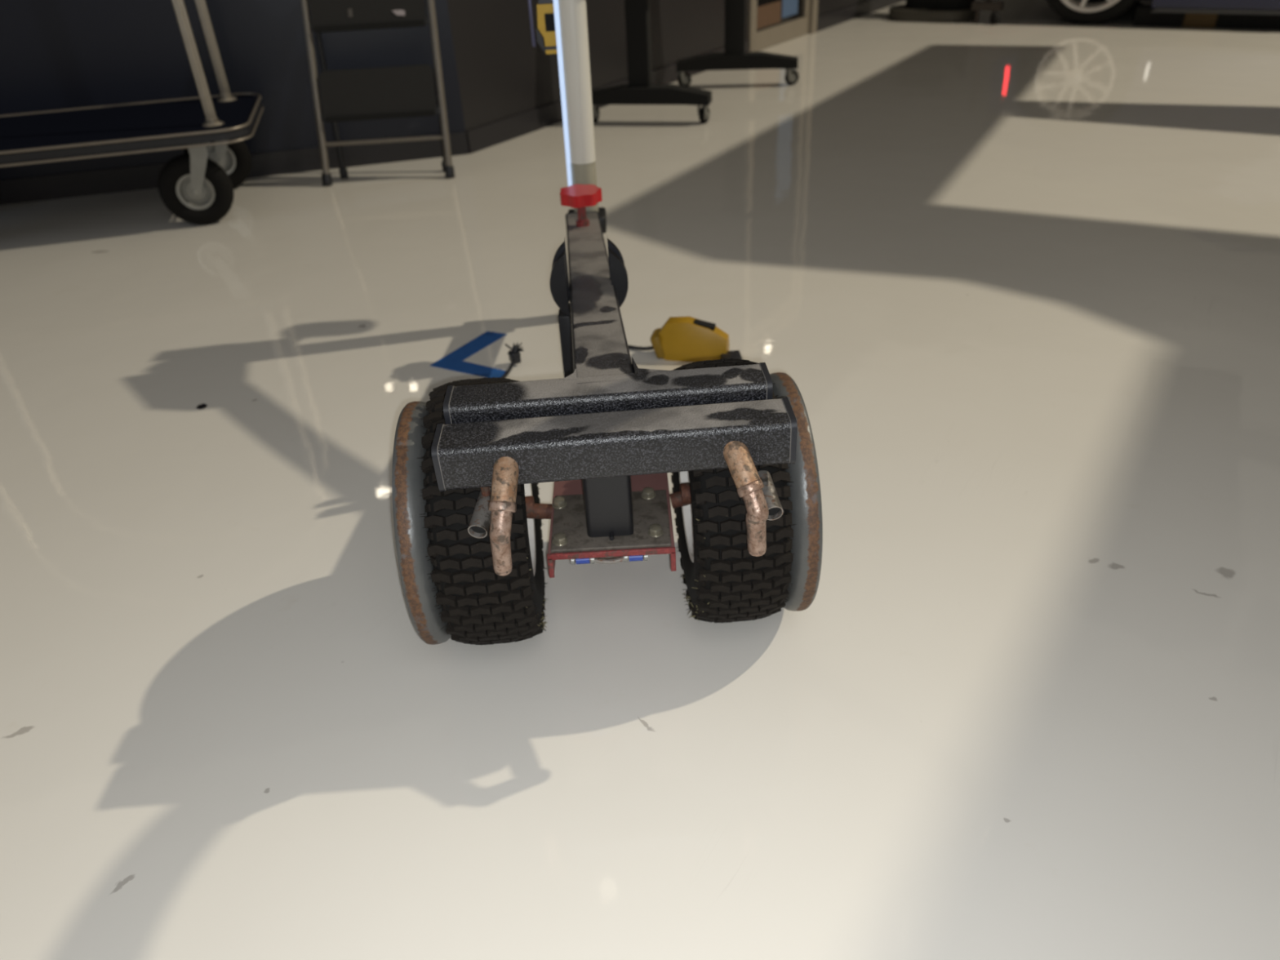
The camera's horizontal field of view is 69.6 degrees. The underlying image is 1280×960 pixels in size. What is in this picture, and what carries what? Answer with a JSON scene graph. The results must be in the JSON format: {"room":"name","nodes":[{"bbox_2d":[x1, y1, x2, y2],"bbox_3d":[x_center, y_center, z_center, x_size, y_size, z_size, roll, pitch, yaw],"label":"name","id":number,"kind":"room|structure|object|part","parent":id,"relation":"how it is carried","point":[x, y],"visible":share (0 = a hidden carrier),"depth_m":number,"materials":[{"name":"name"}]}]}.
{"room":"garage workshop","nodes":[
{"label":"garage workshop","id":0,"kind":"room"},
{"bbox_2d":[0,0,465,180],"bbox_3d":[-3.377,-2.458,2.763,5.207,3.400,0.100,-10,34,-11],"label":"wall","id":1,"kind":"structure","parent":0,"point":[55,55],"depth_m":3.69,"materials":[{"name":"blue paint"}]},
{"bbox_2d":[0,131,469,204],"bbox_3d":[-3.288,-1.051,3.627,5.207,0.095,0.012,-10,34,-11],"label":"baseboard","id":2,"kind":"structure","parent":1,"relation":"attached to","point":[50,187],"depth_m":3.93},
{"bbox_2d":[0,0,1279,959],"bbox_3d":[3.384,-2.238,5.056,19.000,0.100,15.700,-3,33,0],"label":"floor","id":3,"kind":"structure","parent":0,"point":[1015,280],"depth_m":1.65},
{"bbox_2d":[0,0,264,224],"bbox_3d":[-2.195,-1.716,3.074,1.475,1.716,0.710,-10,34,-11],"label":"luggage cart","id":4,"kind":"object","parent":3,"relation":"on","point":[197,186],"visible":1,"depth_m":3.33,"materials":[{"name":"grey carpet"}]},
{"bbox_2d":[300,0,454,186],"bbox_3d":[-1.064,-1.734,3.614,0.547,1.057,0.284,-3,33,0],"label":"step ladder","id":5,"kind":"object","parent":3,"relation":"on","point":[399,91],"visible":1,"depth_m":3.66,"materials":[{"name":"metal"}]},
{"bbox_3d":[-1.294,-1.725,3.599,0.028,1.036,0.249,3,34,10],"label":"rail","id":6,"kind":"part","parent":5,"relation":"part of","materials":[{"name":"metal"}]},
{"bbox_3d":[-1.273,-1.692,3.684,0.021,0.883,0.142,-5,33,-3],"label":"rail","id":7,"kind":"part","parent":5,"relation":"part of","materials":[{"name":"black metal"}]},
{"bbox_3d":[-0.824,-1.729,3.704,0.022,0.883,0.154,6,34,13],"label":"rail","id":8,"kind":"part","parent":5,"relation":"part of","materials":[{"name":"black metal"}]},
{"bbox_3d":[-0.810,-1.765,3.620,0.037,1.036,0.254,-3,33,0],"label":"rail","id":9,"kind":"part","parent":5,"relation":"part of","materials":[{"name":"metal"}]},
{"bbox_2d":[429,331,506,377],"bbox_3d":[-0.383,-0.326,2.377,0.219,0.002,0.233,14,37,24],"label":"tape","id":10,"kind":"object","parent":3,"relation":"on","point":[453,361],"visible":0.9,"depth_m":2.35,"materials":[{"name":"blue plastic"}]},
{"bbox_2d":[501,342,524,377],"bbox_3d":[-0.341,-0.284,2.259,0.042,0.057,0.163,14,37,24],"label":"connector","id":11,"kind":"object","parent":3,"relation":"on","point":[514,356],"visible":0.84,"depth_m":2.29,"materials":[{"name":"black plastic"}]},
{"bbox_2d":[391,0,822,644],"bbox_3d":[0.219,-0.503,1.657,1.198,1.034,1.908,-3,33,0],"label":"robot","id":12,"kind":"object","parent":3,"relation":"on","point":[735,437],"visible":1,"depth_m":1.26,"materials":[{"name":"metal"}]},
{"bbox_3d":[-0.321,0.065,1.430,0.041,0.376,0.376,-5,33,-3],"label":"weight plate","id":13,"kind":"part","parent":12,"relation":"part of","materials":[{"name":"grey paint"}]},
{"bbox_3d":[-0.173,0.078,1.162,0.035,0.104,0.039,-3,33,0],"label":"bent rod","id":14,"kind":"part","parent":12,"relation":"part of","materials":[{"name":"metal"}]},
{"bbox_3d":[-0.150,-0.357,1.700,0.031,0.136,0.020,-3,33,0],"label":"yoke plate","id":15,"kind":"part","parent":12,"relation":"part of","materials":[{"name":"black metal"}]},
{"bbox_3d":[-0.150,-0.387,1.722,0.029,0.135,0.014,-3,33,0],"label":"yoke plate","id":16,"kind":"part","parent":12,"relation":"part of","materials":[{"name":"black plastic"}]},
{"bbox_3d":[-0.104,-0.187,1.837,0.128,0.339,0.090,-3,33,0],"label":"stand leg","id":17,"kind":"part","parent":12,"relation":"part of","materials":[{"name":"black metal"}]},
{"bbox_3d":[-0.139,-0.671,2.171,0.098,0.027,0.099,-3,33,0],"label":"knob","id":18,"kind":"part","parent":12,"relation":"part of","materials":[{"name":"red plastic"}]},
{"bbox_3d":[-0.139,-0.636,2.193,0.032,0.062,0.032,-3,33,0],"label":"knob stem","id":19,"kind":"part","parent":12,"relation":"part of","materials":[{"name":"red paint"}]},
{"bbox_3d":[-0.049,-0.015,1.331,0.069,0.196,0.062,-3,33,0],"label":"post","id":20,"kind":"part","parent":12,"relation":"part of","materials":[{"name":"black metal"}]},
{"bbox_3d":[-0.044,0.061,1.398,0.176,0.006,0.142,-3,33,0],"label":"mount plate","id":21,"kind":"part","parent":12,"relation":"part of","materials":[{"name":"grey metal"}]},
{"bbox_3d":[-0.043,-0.393,1.722,0.029,0.135,0.014,-3,33,0],"label":"yoke plate","id":22,"kind":"part","parent":12,"relation":"part of","materials":[{"name":"black plastic"}]},
{"bbox_3d":[-0.037,-0.363,1.700,0.031,0.136,0.020,-3,33,0],"label":"yoke plate","id":23,"kind":"part","parent":12,"relation":"part of","materials":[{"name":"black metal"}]},
{"bbox_3d":[0.146,0.053,1.168,0.029,0.101,0.042,-13,35,-15],"label":"bent rod","id":24,"kind":"part","parent":12,"relation":"part of","materials":[{"name":"metal"}]},
{"bbox_3d":[0.221,0.019,1.455,0.041,0.376,0.376,-5,33,-3],"label":"weight plate","id":25,"kind":"part","parent":12,"relation":"part of","materials":[{"name":"grey paint"}]},
{"bbox_2d":[591,0,711,123],"bbox_3d":[0.011,-2.054,4.286,0.640,0.745,0.106,5,34,12],"label":"stand","id":26,"kind":"object","parent":3,"relation":"on","point":[640,89],"visible":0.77,"depth_m":4.34,"materials":[{"name":"metal"}]},
{"bbox_2d":[627,316,742,362],"bbox_3d":[0.064,-0.351,2.291,0.393,0.098,0.095,5,34,12],"label":"power tool","id":27,"kind":"object","parent":3,"relation":"on","point":[680,339],"visible":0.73,"depth_m":2.26,"materials":[{"name":"yellow plastic"}]},
{"bbox_2d":[675,0,799,86],"bbox_3d":[0.527,-2.508,4.931,0.672,0.745,0.097,2,34,7],"label":"stand","id":28,"kind":"object","parent":3,"relation":"on","point":[734,57],"visible":0.99,"depth_m":5.01,"materials":[{"name":"metal"}]},
{"bbox_2d":[873,13,951,23],"bbox_3d":[2.031,-3.499,6.974,0.088,0.012,0.801,-21,37,-25],"label":"cable","id":29,"kind":"object","parent":3,"relation":"on","point":[878,14],"visible":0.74,"depth_m":6.76,"materials":[{"name":"grey plastic"}]},
{"bbox_2d":[888,0,976,22],"bbox_3d":[2.203,-3.700,6.818,0.660,0.496,0.440,17,38,27],"label":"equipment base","id":30,"kind":"object","parent":3,"relation":"on","point":[913,11],"visible":0.84,"depth_m":6.77,"materials":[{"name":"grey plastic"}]},
{"bbox_2d":[971,0,1004,24],"bbox_3d":[2.470,-3.539,6.447,0.213,0.620,0.109,17,38,27],"label":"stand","id":31,"kind":"object","parent":3,"relation":"on","point":[987,5],"visible":1,"depth_m":6.54,"materials":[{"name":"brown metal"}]},
{"bbox_2d":[1046,0,1279,24],"bbox_3d":[4.764,-3.738,5.833,4.180,1.420,1.805,17,38,27],"label":"car","id":32,"kind":"object","parent":3,"relation":"on","point":[1077,11],"visible":1,"depth_m":6.03,"materials":[{"name":"blue paint"}]},
{"bbox_3d":[4.203,-2.857,5.634,1.940,0.022,0.052,17,38,27],"label":"sill trim","id":33,"kind":"part","parent":32,"relation":"part of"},
{"bbox_2d":[1133,4,1279,30],"bbox_3d":[4.052,-2.954,5.889,1.600,0.115,0.130,17,38,27],"label":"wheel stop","id":34,"kind":"object","parent":3,"relation":"on","point":[1144,16],"visible":0.59,"depth_m":6.03,"materials":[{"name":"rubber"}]},
{"bbox_2d":[446,0,867,131],"bbox_3d":[0.742,-4.321,5.247,0.100,3.400,5.912,18,39,29],"label":"wall","id":35,"kind":"structure","parent":0,"point":[501,75],"depth_m":4.36,"materials":[{"name":"grey paint"}]},
{"bbox_2d":[527,0,557,53],"bbox_3d":[-0.218,-1.139,2.175,0.096,0.236,0.063,-3,33,0],"label":"tool","id":36,"kind":"object","parent":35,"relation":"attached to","point":[545,28],"visible":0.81,"depth_m":2.19,"materials":[{"name":"yellow plastic"}]},
{"bbox_3d":[-0.261,-1.133,2.173,0.009,0.200,0.012,-3,33,0],"label":"blade","id":37,"kind":"part","parent":36,"relation":"part of","materials":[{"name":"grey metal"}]},
{"bbox_2d":[466,40,748,153],"bbox_3d":[-0.037,-2.145,5.018,0.012,0.095,2.650,18,39,29],"label":"baseboard","id":38,"kind":"structure","parent":35,"relation":"attached to","point":[478,139],"depth_m":4.39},
{"bbox_2d":[816,0,906,31],"bbox_3d":[1.881,-3.814,7.388,0.012,0.095,2.222,18,39,29],"label":"baseboard","id":39,"kind":"structure","parent":35,"relation":"attached to","point":[842,15],"depth_m":7.06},
{"bbox_3d":[0.812,-5.299,4.815,0.601,1.300,0.793,-3,33,0],"label":"wall","id":40,"kind":"structure","parent":0,"visible":0},
{"bbox_2d":[747,0,817,52],"bbox_3d":[0.900,-3.903,5.727,0.110,2.160,1.020,18,39,29],"label":"door","id":41,"kind":"structure","parent":40,"relation":"in","point":[771,23],"depth_m":6.21,"materials":[{"name":"grey paint"}]},
{"bbox_3d":[0.901,-3.876,5.745,0.010,1.865,0.740,18,39,29],"label":"pane","id":42,"kind":"part","parent":41,"relation":"part of","materials":[{"name":"clear glass"}]}
]}

